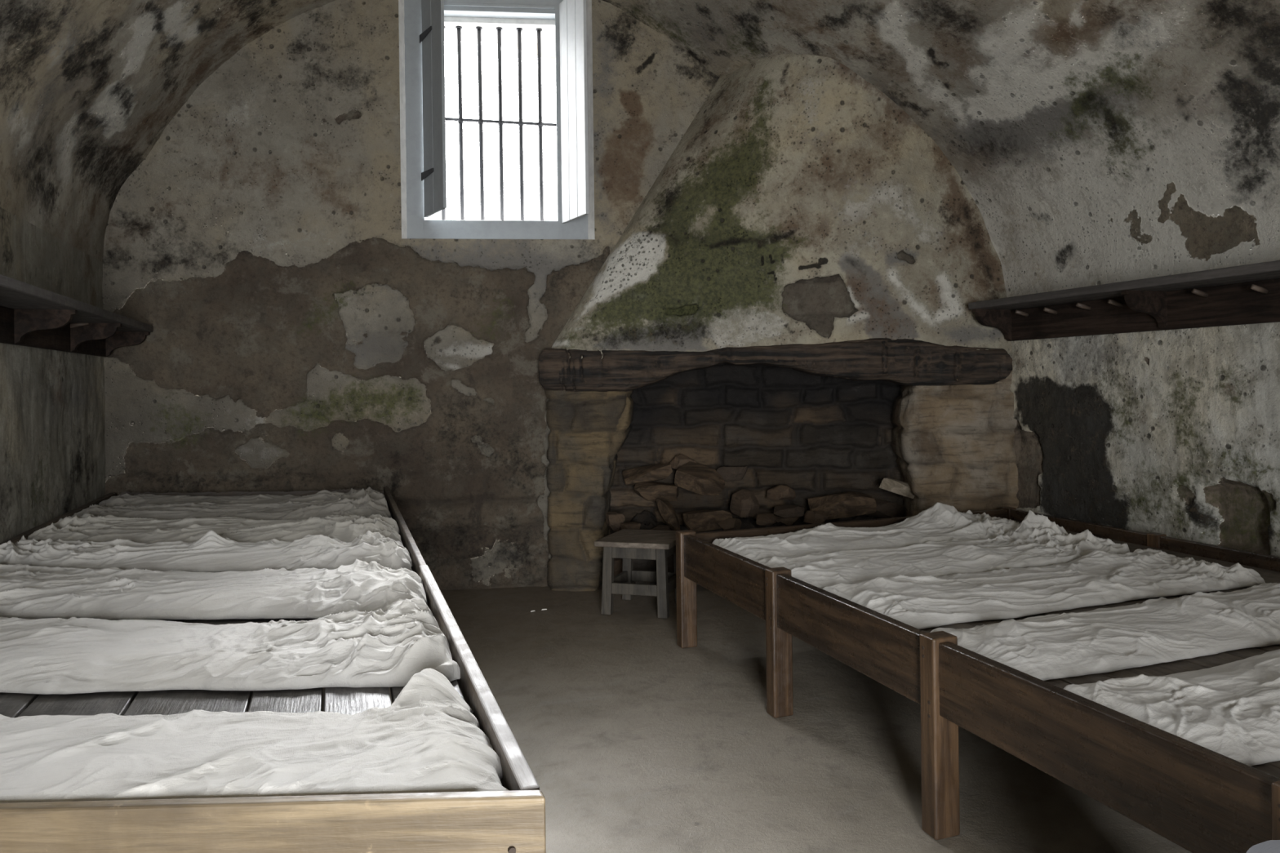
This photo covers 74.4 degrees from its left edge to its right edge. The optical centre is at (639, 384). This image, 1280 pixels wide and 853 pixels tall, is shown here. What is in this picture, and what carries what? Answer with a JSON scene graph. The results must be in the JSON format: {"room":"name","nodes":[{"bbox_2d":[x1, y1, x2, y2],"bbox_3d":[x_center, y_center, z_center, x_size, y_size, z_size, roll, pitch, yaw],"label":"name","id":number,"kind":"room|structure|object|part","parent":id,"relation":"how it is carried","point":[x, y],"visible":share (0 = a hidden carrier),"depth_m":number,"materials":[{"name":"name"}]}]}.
{"room":"prison interior","nodes":[
{"label":"prison interior","id":0,"kind":"room"},
{"bbox_2d":[0,207,105,542],"bbox_3d":[-2.048,0.312,1.551,0.028,2.230,8.902,-1,0,-20],"label":"wall","id":1,"kind":"structure","parent":0,"point":[52,402],"depth_m":4.33,"materials":[{"name":"paint"}]},
{"bbox_2d":[0,274,152,356],"bbox_3d":[-2.635,-0.288,3.610,0.285,0.200,3.770,-1,0,-20],"label":"wall shelf","id":2,"kind":"object","parent":1,"relation":"attached to","point":[31,316],"visible":1,"depth_m":4.00,"materials":[{"name":"brown wood"}]},
{"bbox_2d":[102,0,719,591],"bbox_3d":[-1.198,-0.758,5.634,4.606,4.347,0.066,-1,0,-6],"label":"wall","id":3,"kind":"structure","parent":0,"point":[297,341],"depth_m":5.55,"materials":[{"name":"paint"}]},
{"bbox_2d":[398,0,595,239],"bbox_3d":[-0.987,-1.791,5.887,1.814,2.232,0.490,-1,0,-6],"label":"window","id":4,"kind":"structure","parent":3,"relation":"in","point":[519,21],"depth_m":5.74,"materials":[{"name":"grey paint"}]},
{"bbox_2d":[419,0,446,217],"bbox_3d":[-1.359,-1.853,5.517,0.030,1.459,0.390,-1,0,-34],"label":"window shutter","id":5,"kind":"object","parent":4,"relation":"attached to","point":[433,175],"visible":1,"depth_m":5.47,"materials":[{"name":"grey paint"}]},
{"bbox_2d":[559,0,589,223],"bbox_3d":[-0.438,-1.847,5.588,0.024,1.494,0.364,-1,0,-30],"label":"window shutter","id":6,"kind":"object","parent":4,"relation":"attached to","point":[572,13],"visible":1,"depth_m":5.56,"materials":[{"name":"white paint"}]},
{"bbox_2d":[0,0,1279,297],"bbox_3d":[0.448,-1.642,2.483,5.384,2.252,8.960,-1,0,-20],"label":"ceiling","id":7,"kind":"structure","parent":0,"point":[1093,142],"depth_m":4.35,"materials":[{"name":"paint"}]},
{"bbox_2d":[248,581,1191,852],"bbox_3d":[0.516,1.345,2.541,5.850,0.010,9.250,-1,0,-20],"label":"floor","id":8,"kind":"structure","parent":0,"point":[633,740],"depth_m":3.12,"materials":[{"name":"concrete"}]},
{"bbox_2d":[0,486,546,852],"bbox_3d":[-1.750,1.017,3.336,1.666,0.712,4.894,-1,0,-20],"label":"frame","id":9,"kind":"object","parent":8,"relation":"on","point":[513,820],"visible":0.33,"depth_m":1.31,"materials":[{"name":"beige wood"}]},
{"bbox_3d":[-2.619,0.773,3.335,0.035,0.200,4.250,-1,0,-20],"label":"wall rail","id":10,"kind":"part","parent":9,"relation":"part of","materials":[{"name":"brown wood"}]},
{"bbox_2d":[0,529,412,572],"bbox_3d":[-1.768,0.653,3.416,1.842,0.120,0.443,-1,0,4],"label":"mattress","id":11,"kind":"object","parent":9,"relation":"on","point":[213,553],"visible":0.97,"depth_m":3.29,"materials":[{"name":"fabric"}]},
{"bbox_2d":[27,512,403,545],"bbox_3d":[-1.962,0.661,3.942,1.857,0.110,0.571,-1,0,1],"label":"mattress","id":12,"kind":"object","parent":9,"relation":"on","point":[87,526],"visible":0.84,"depth_m":3.84,"materials":[{"name":"fabric"}]},
{"bbox_2d":[0,559,433,620],"bbox_3d":[-1.566,0.663,2.823,1.921,0.095,0.554,-1,0,4],"label":"mattress","id":13,"kind":"object","parent":9,"relation":"on","point":[26,591],"visible":0.95,"depth_m":2.65,"materials":[{"name":"fabric"}]},
{"bbox_2d":[0,598,460,694],"bbox_3d":[-1.357,0.651,2.171,1.883,0.115,0.554,-1,0,4],"label":"mattress","id":14,"kind":"object","parent":9,"relation":"on","point":[378,648],"visible":0.98,"depth_m":2.04,"materials":[{"name":"fabric"}]},
{"bbox_2d":[71,493,391,519],"bbox_3d":[-2.158,0.656,4.505,1.800,0.126,0.524,-1,0,0],"label":"mattress","id":15,"kind":"object","parent":9,"relation":"on","point":[366,506],"visible":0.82,"depth_m":4.39,"materials":[{"name":"fabric"}]},
{"bbox_2d":[98,487,387,506],"bbox_3d":[-2.329,0.666,4.956,1.739,0.109,0.403,-1,0,-3],"label":"mattress","id":16,"kind":"object","parent":9,"relation":"on","point":[124,500],"visible":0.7,"depth_m":4.90,"materials":[{"name":"fabric"}]},
{"bbox_2d":[118,488,381,496],"bbox_3d":[-2.444,0.687,5.261,1.660,0.071,0.268,-1,0,-5],"label":"mattress","id":17,"kind":"object","parent":9,"relation":"on","point":[306,492],"visible":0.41,"depth_m":5.23,"materials":[{"name":"fabric"}]},
{"bbox_2d":[0,668,509,803],"bbox_3d":[-1.104,0.656,1.565,1.789,0.098,0.517,-1,0,-1],"label":"mattress","id":18,"kind":"object","parent":9,"relation":"on","point":[429,739],"visible":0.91,"depth_m":1.48,"materials":[{"name":"fabric"}]},
{"bbox_3d":[-1.218,0.756,4.271,0.026,0.197,2.610,-1,0,-20],"label":"rail","id":19,"kind":"part","parent":9,"relation":"part of","materials":[{"name":"brown wood"}]},
{"bbox_3d":[-0.476,0.745,2.192,0.032,0.200,1.805,-1,0,-20],"label":"rail","id":20,"kind":"part","parent":9,"relation":"part of","materials":[{"name":"grey wood"}]},
{"bbox_2d":[613,558,622,577],"bbox_3d":[-0.134,1.261,5.794,0.268,0.204,0.245,-1,0,-31],"label":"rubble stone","id":21,"kind":"object","parent":8,"relation":"on","point":[618,562],"visible":0.12,"depth_m":5.66,"materials":[{"name":"brown stone"}]},
{"bbox_2d":[594,528,676,618],"bbox_3d":[0.025,1.132,5.106,0.453,0.435,0.482,-1,0,19],"label":"stool","id":22,"kind":"object","parent":8,"relation":"on","point":[628,544],"visible":0.85,"depth_m":4.96,"materials":[{"name":"grey wood"}]},
{"bbox_3d":[-0.191,1.151,4.993,0.070,0.403,0.069,-1,0,16],"label":"leg","id":23,"kind":"part","parent":22,"relation":"part of","materials":[{"name":"grey wood"}]},
{"bbox_3d":[-0.078,1.150,5.312,0.068,0.403,0.069,-1,0,16],"label":"leg","id":24,"kind":"part","parent":22,"relation":"part of","materials":[{"name":"grey wood"}]},
{"bbox_3d":[0.022,0.931,5.106,0.453,0.032,0.481,-1,0,19],"label":"seat","id":25,"kind":"part","parent":22,"relation":"part of","materials":[{"name":"brown wood"}]},
{"bbox_3d":[0.131,1.147,4.901,0.068,0.403,0.069,-1,0,16],"label":"leg","id":26,"kind":"part","parent":22,"relation":"part of","materials":[{"name":"grey wood"}]},
{"bbox_3d":[0.244,1.145,5.221,0.070,0.403,0.069,-1,0,16],"label":"leg","id":27,"kind":"part","parent":22,"relation":"part of","materials":[{"name":"grey wood"}]},
{"bbox_2d":[631,510,904,585],"bbox_3d":[0.888,1.097,5.703,2.105,0.484,0.480,-1,0,6],"label":"rubble heap","id":28,"kind":"object","parent":8,"relation":"on","point":[648,521],"visible":0.15,"depth_m":5.71,"materials":[{"name":"stone"}]},
{"bbox_2d":[605,511,625,531],"bbox_3d":[-0.171,0.933,5.748,0.125,0.129,0.125,-1,0,-20],"label":"rubble stone","id":29,"kind":"object","parent":28,"relation":"on","point":[613,519],"visible":0.92,"depth_m":5.71,"materials":[{"name":"brown stone"}]},
{"bbox_2d":[620,521,640,529],"bbox_3d":[-0.060,0.965,5.658,0.114,0.072,0.096,-1,0,-31],"label":"rubble stone","id":30,"kind":"object","parent":28,"relation":"on","point":[636,526],"visible":0.5,"depth_m":5.63,"materials":[{"name":"brown stone"}]},
{"bbox_2d":[650,524,670,530],"bbox_3d":[0.143,0.978,5.656,0.105,0.077,0.124,-1,0,42],"label":"rubble stone","id":31,"kind":"object","parent":28,"relation":"on","point":[661,527],"visible":0.5,"depth_m":5.62,"materials":[{"name":"brown stone"}]},
{"bbox_2d":[656,498,679,530],"bbox_3d":[0.179,0.892,5.720,0.102,0.240,0.240,-1,0,-44],"label":"log","id":32,"kind":"object","parent":28,"relation":"on","point":[667,512],"visible":0.94,"depth_m":5.67,"materials":[{"name":"brown wood"}]},
{"bbox_2d":[634,481,679,502],"bbox_3d":[0.112,0.738,5.824,0.307,0.140,0.136,-1,0,8],"label":"log","id":33,"kind":"object","parent":32,"relation":"on","point":[650,491],"visible":0.93,"depth_m":5.78,"materials":[{"name":"brown wood"}]},
{"bbox_2d":[622,462,672,485],"bbox_3d":[0.051,0.623,5.901,0.349,0.154,0.162,-1,0,-1],"label":"log","id":34,"kind":"object","parent":33,"relation":"on","point":[653,473],"visible":1,"depth_m":5.84,"materials":[{"name":"brown wood"}]},
{"bbox_2d":[674,461,724,495],"bbox_3d":[0.413,0.642,5.783,0.326,0.221,0.219,-1,0,15],"label":"log","id":35,"kind":"object","parent":33,"relation":"on","point":[692,477],"visible":1,"depth_m":5.72,"materials":[{"name":"brown wood"}]},
{"bbox_2d":[669,453,696,469],"bbox_3d":[0.297,0.557,5.920,0.184,0.140,0.128,-1,0,-36],"label":"rubble stone","id":36,"kind":"object","parent":35,"relation":"on","point":[679,460],"visible":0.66,"depth_m":5.86,"materials":[{"name":"brown stone"}]},
{"bbox_2d":[715,466,747,480],"bbox_3d":[0.639,0.617,5.888,0.221,0.104,0.122,-1,0,3],"label":"rubble stone","id":37,"kind":"object","parent":35,"relation":"on","point":[727,473],"visible":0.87,"depth_m":5.83,"materials":[{"name":"brown stone"}]},
{"bbox_2d":[682,509,732,532],"bbox_3d":[0.453,0.903,5.646,0.334,0.145,0.145,-1,0,1],"label":"log","id":38,"kind":"object","parent":28,"relation":"on","point":[700,520],"visible":0.88,"depth_m":5.58,"materials":[{"name":"brown wood"}]},
{"bbox_2d":[718,518,741,530],"bbox_3d":[0.593,0.929,5.611,0.122,0.102,0.167,-1,0,25],"label":"rubble stone","id":39,"kind":"object","parent":38,"relation":"on","point":[729,524],"visible":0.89,"depth_m":5.55,"materials":[{"name":"brown stone"}]},
{"bbox_2d":[729,488,759,517],"bbox_3d":[0.719,0.806,5.731,0.194,0.180,0.130,-1,0,-20],"label":"rubble stone","id":40,"kind":"object","parent":28,"relation":"on","point":[744,504],"visible":1,"depth_m":5.70,"materials":[{"name":"brown stone"}]},
{"bbox_2d":[755,513,776,525],"bbox_3d":[0.839,0.888,5.567,0.125,0.069,0.142,-1,0,17],"label":"rubble stone","id":41,"kind":"object","parent":28,"relation":"on","point":[764,519],"visible":1,"depth_m":5.52,"materials":[{"name":"brown stone"}]},
{"bbox_2d":[773,504,804,518],"bbox_3d":[0.999,0.848,5.652,0.207,0.085,0.142,-1,0,8],"label":"rubble stone","id":42,"kind":"object","parent":28,"relation":"on","point":[787,511],"visible":0.99,"depth_m":5.60,"materials":[{"name":"brown stone"}]},
{"bbox_2d":[803,510,829,524],"bbox_3d":[1.161,0.866,5.555,0.147,0.088,0.123,-1,0,-30],"label":"rubble stone","id":43,"kind":"object","parent":28,"relation":"on","point":[810,517],"visible":0.98,"depth_m":5.50,"materials":[{"name":"brown stone"}]},
{"bbox_2d":[806,491,876,519],"bbox_3d":[1.348,0.811,5.651,0.435,0.180,0.189,-1,0,3],"label":"log","id":44,"kind":"object","parent":28,"relation":"on","point":[850,504],"visible":0.91,"depth_m":5.58,"materials":[{"name":"brown wood"}]},
{"bbox_2d":[866,500,903,518],"bbox_3d":[1.625,0.844,5.668,0.269,0.147,0.158,-1,0,-37],"label":"rubble stone","id":45,"kind":"object","parent":28,"relation":"on","point":[884,509],"visible":0.73,"depth_m":5.62,"materials":[{"name":"brown stone"}]},
{"bbox_2d":[538,53,1018,591],"bbox_3d":[0.990,-0.648,5.515,3.312,4.030,0.943,-1,0,6],"label":"fireplace","id":46,"kind":"object","parent":8,"relation":"on","point":[787,300],"visible":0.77,"depth_m":5.38,"materials":[{"name":"brown stone"}]},
{"bbox_2d":[766,484,795,500],"bbox_3d":[0.981,0.739,5.773,0.189,0.112,0.142,-1,0,-37],"label":"rubble stone","id":47,"kind":"object","parent":46,"relation":"in","point":[781,492],"visible":1,"depth_m":5.72,"materials":[{"name":"brown stone"}]},
{"bbox_2d":[551,53,1012,358],"bbox_3d":[0.821,-1.195,5.433,2.956,2.061,0.596,-1,0,16],"label":"hood","id":48,"kind":"object","parent":46,"relation":"attached to","point":[801,211],"depth_m":5.31,"materials":[{"name":"paint"}]},
{"bbox_2d":[879,477,915,498],"bbox_3d":[1.711,0.682,5.523,0.292,0.153,0.102,-1,0,6],"label":"rubble","id":49,"kind":"object","parent":46,"relation":"on","point":[891,485],"visible":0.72,"depth_m":5.48,"materials":[{"name":"beige stone"}]},
{"bbox_2d":[675,506,1279,852],"bbox_3d":[1.715,1.032,3.306,2.170,0.592,3.028,-1,0,-20],"label":"frame","id":50,"kind":"object","parent":8,"relation":"on","point":[1200,799],"visible":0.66,"depth_m":2.45,"materials":[{"name":"brown wood"}]},
{"bbox_3d":[0.240,1.051,4.350,0.090,0.592,0.068,-1,0,-20],"label":"leg","id":51,"kind":"part","parent":50,"relation":"part of","materials":[{"name":"brown wood"}]},
{"bbox_3d":[0.395,0.872,3.891,0.042,0.216,0.910,-1,0,-20],"label":"rail","id":52,"kind":"part","parent":50,"relation":"part of","materials":[{"name":"brown wood"}]},
{"bbox_3d":[0.566,1.046,3.437,0.090,0.592,0.068,-1,0,-20],"label":"leg","id":53,"kind":"part","parent":50,"relation":"part of","materials":[{"name":"brown wood"}]},
{"bbox_3d":[0.722,0.868,2.975,0.042,0.216,0.915,-1,0,-20],"label":"rail","id":54,"kind":"part","parent":50,"relation":"part of","materials":[{"name":"brown wood"}]},
{"bbox_3d":[1.229,0.846,4.704,2.030,0.176,0.040,-1,0,-20],"label":"rail","id":55,"kind":"part","parent":50,"relation":"part of","materials":[{"name":"brown wood"}]},
{"bbox_2d":[711,502,1020,560],"bbox_3d":[1.210,0.726,4.352,1.728,0.162,0.546,-1,0,-20],"label":"mattress","id":56,"kind":"object","parent":50,"relation":"on","point":[940,522],"visible":0.94,"depth_m":4.26,"materials":[{"name":"fabric"}]},
{"bbox_3d":[0.894,1.042,2.518,0.090,0.592,0.068,-1,0,-20],"label":"leg","id":57,"kind":"part","parent":50,"relation":"part of","materials":[{"name":"brown wood"}]},
{"bbox_2d":[754,510,1130,588],"bbox_3d":[1.371,0.723,3.842,1.775,0.164,0.584,-1,0,-20],"label":"mattress","id":58,"kind":"object","parent":50,"relation":"on","point":[1037,541],"visible":0.91,"depth_m":3.74,"materials":[{"name":"fabric"}]},
{"bbox_3d":[2.213,1.028,5.055,0.055,0.586,0.068,-1,0,-20],"label":"leg","id":59,"kind":"part","parent":50,"relation":"part of","materials":[{"name":"brown wood"}]},
{"bbox_2d":[822,548,1265,629],"bbox_3d":[1.582,0.763,3.315,1.822,0.077,0.573,-1,0,-20],"label":"mattress","id":60,"kind":"object","parent":50,"relation":"on","point":[1097,577],"visible":0.98,"depth_m":3.19,"materials":[{"name":"fabric"}]},
{"bbox_3d":[2.370,0.839,4.597,0.033,0.200,0.910,-1,0,-20],"label":"wall rail","id":61,"kind":"part","parent":50,"relation":"part of","materials":[{"name":"brown wood"}]},
{"bbox_2d":[930,582,1279,680],"bbox_3d":[1.836,0.759,2.794,1.903,0.079,0.524,-1,0,-20],"label":"mattress","id":62,"kind":"object","parent":50,"relation":"on","point":[1151,632],"visible":0.94,"depth_m":2.59,"materials":[{"name":"fabric"}]},
{"bbox_3d":[1.057,0.864,2.038,0.042,0.216,0.955,-1,0,-20],"label":"rail","id":63,"kind":"part","parent":50,"relation":"part of","materials":[{"name":"brown wood"}]},
{"bbox_3d":[2.539,1.024,4.142,0.055,0.586,0.068,-1,0,-20],"label":"leg","id":64,"kind":"part","parent":50,"relation":"part of","materials":[{"name":"brown wood"}]},
{"bbox_2d":[1063,648,1279,766],"bbox_3d":[1.987,0.759,2.272,1.884,0.076,0.499,-1,0,-20],"label":"mattress","id":65,"kind":"object","parent":50,"relation":"on","point":[1231,710],"visible":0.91,"depth_m":2.03,"materials":[{"name":"fabric"}]},
{"bbox_3d":[2.697,0.835,3.681,0.033,0.200,0.915,-1,0,-20],"label":"wall rail","id":66,"kind":"part","parent":50,"relation":"part of","materials":[{"name":"brown wood"}]},
{"bbox_3d":[1.236,1.038,1.563,0.090,0.592,0.068,-1,0,-20],"label":"leg","id":67,"kind":"part","parent":50,"relation":"part of","materials":[{"name":"brown wood"}]},
{"bbox_2d":[1246,840,1279,852],"bbox_3d":[1.055,1.021,1.281,0.336,0.630,0.333,-1,0,14],"label":"cloth bundle","id":68,"kind":"object","parent":8,"relation":"on","point":[1272,846],"visible":1,"depth_m":1.35,"materials":[{"name":"white fabric"}]},
{"bbox_2d":[1008,321,1279,556],"bbox_3d":[3.393,0.401,2.432,0.114,1.910,6.900,-1,0,-20],"label":"wall","id":69,"kind":"structure","parent":0,"point":[1175,433],"depth_m":4.35,"materials":[{"name":"paint"}]},
{"bbox_2d":[968,260,1279,341],"bbox_3d":[2.770,-0.397,3.535,0.325,0.234,3.590,-1,0,-20],"label":"wall shelf","id":70,"kind":"object","parent":69,"relation":"attached to","point":[1246,294],"visible":1,"depth_m":4.22,"materials":[{"name":"brown wood"}]}
]}

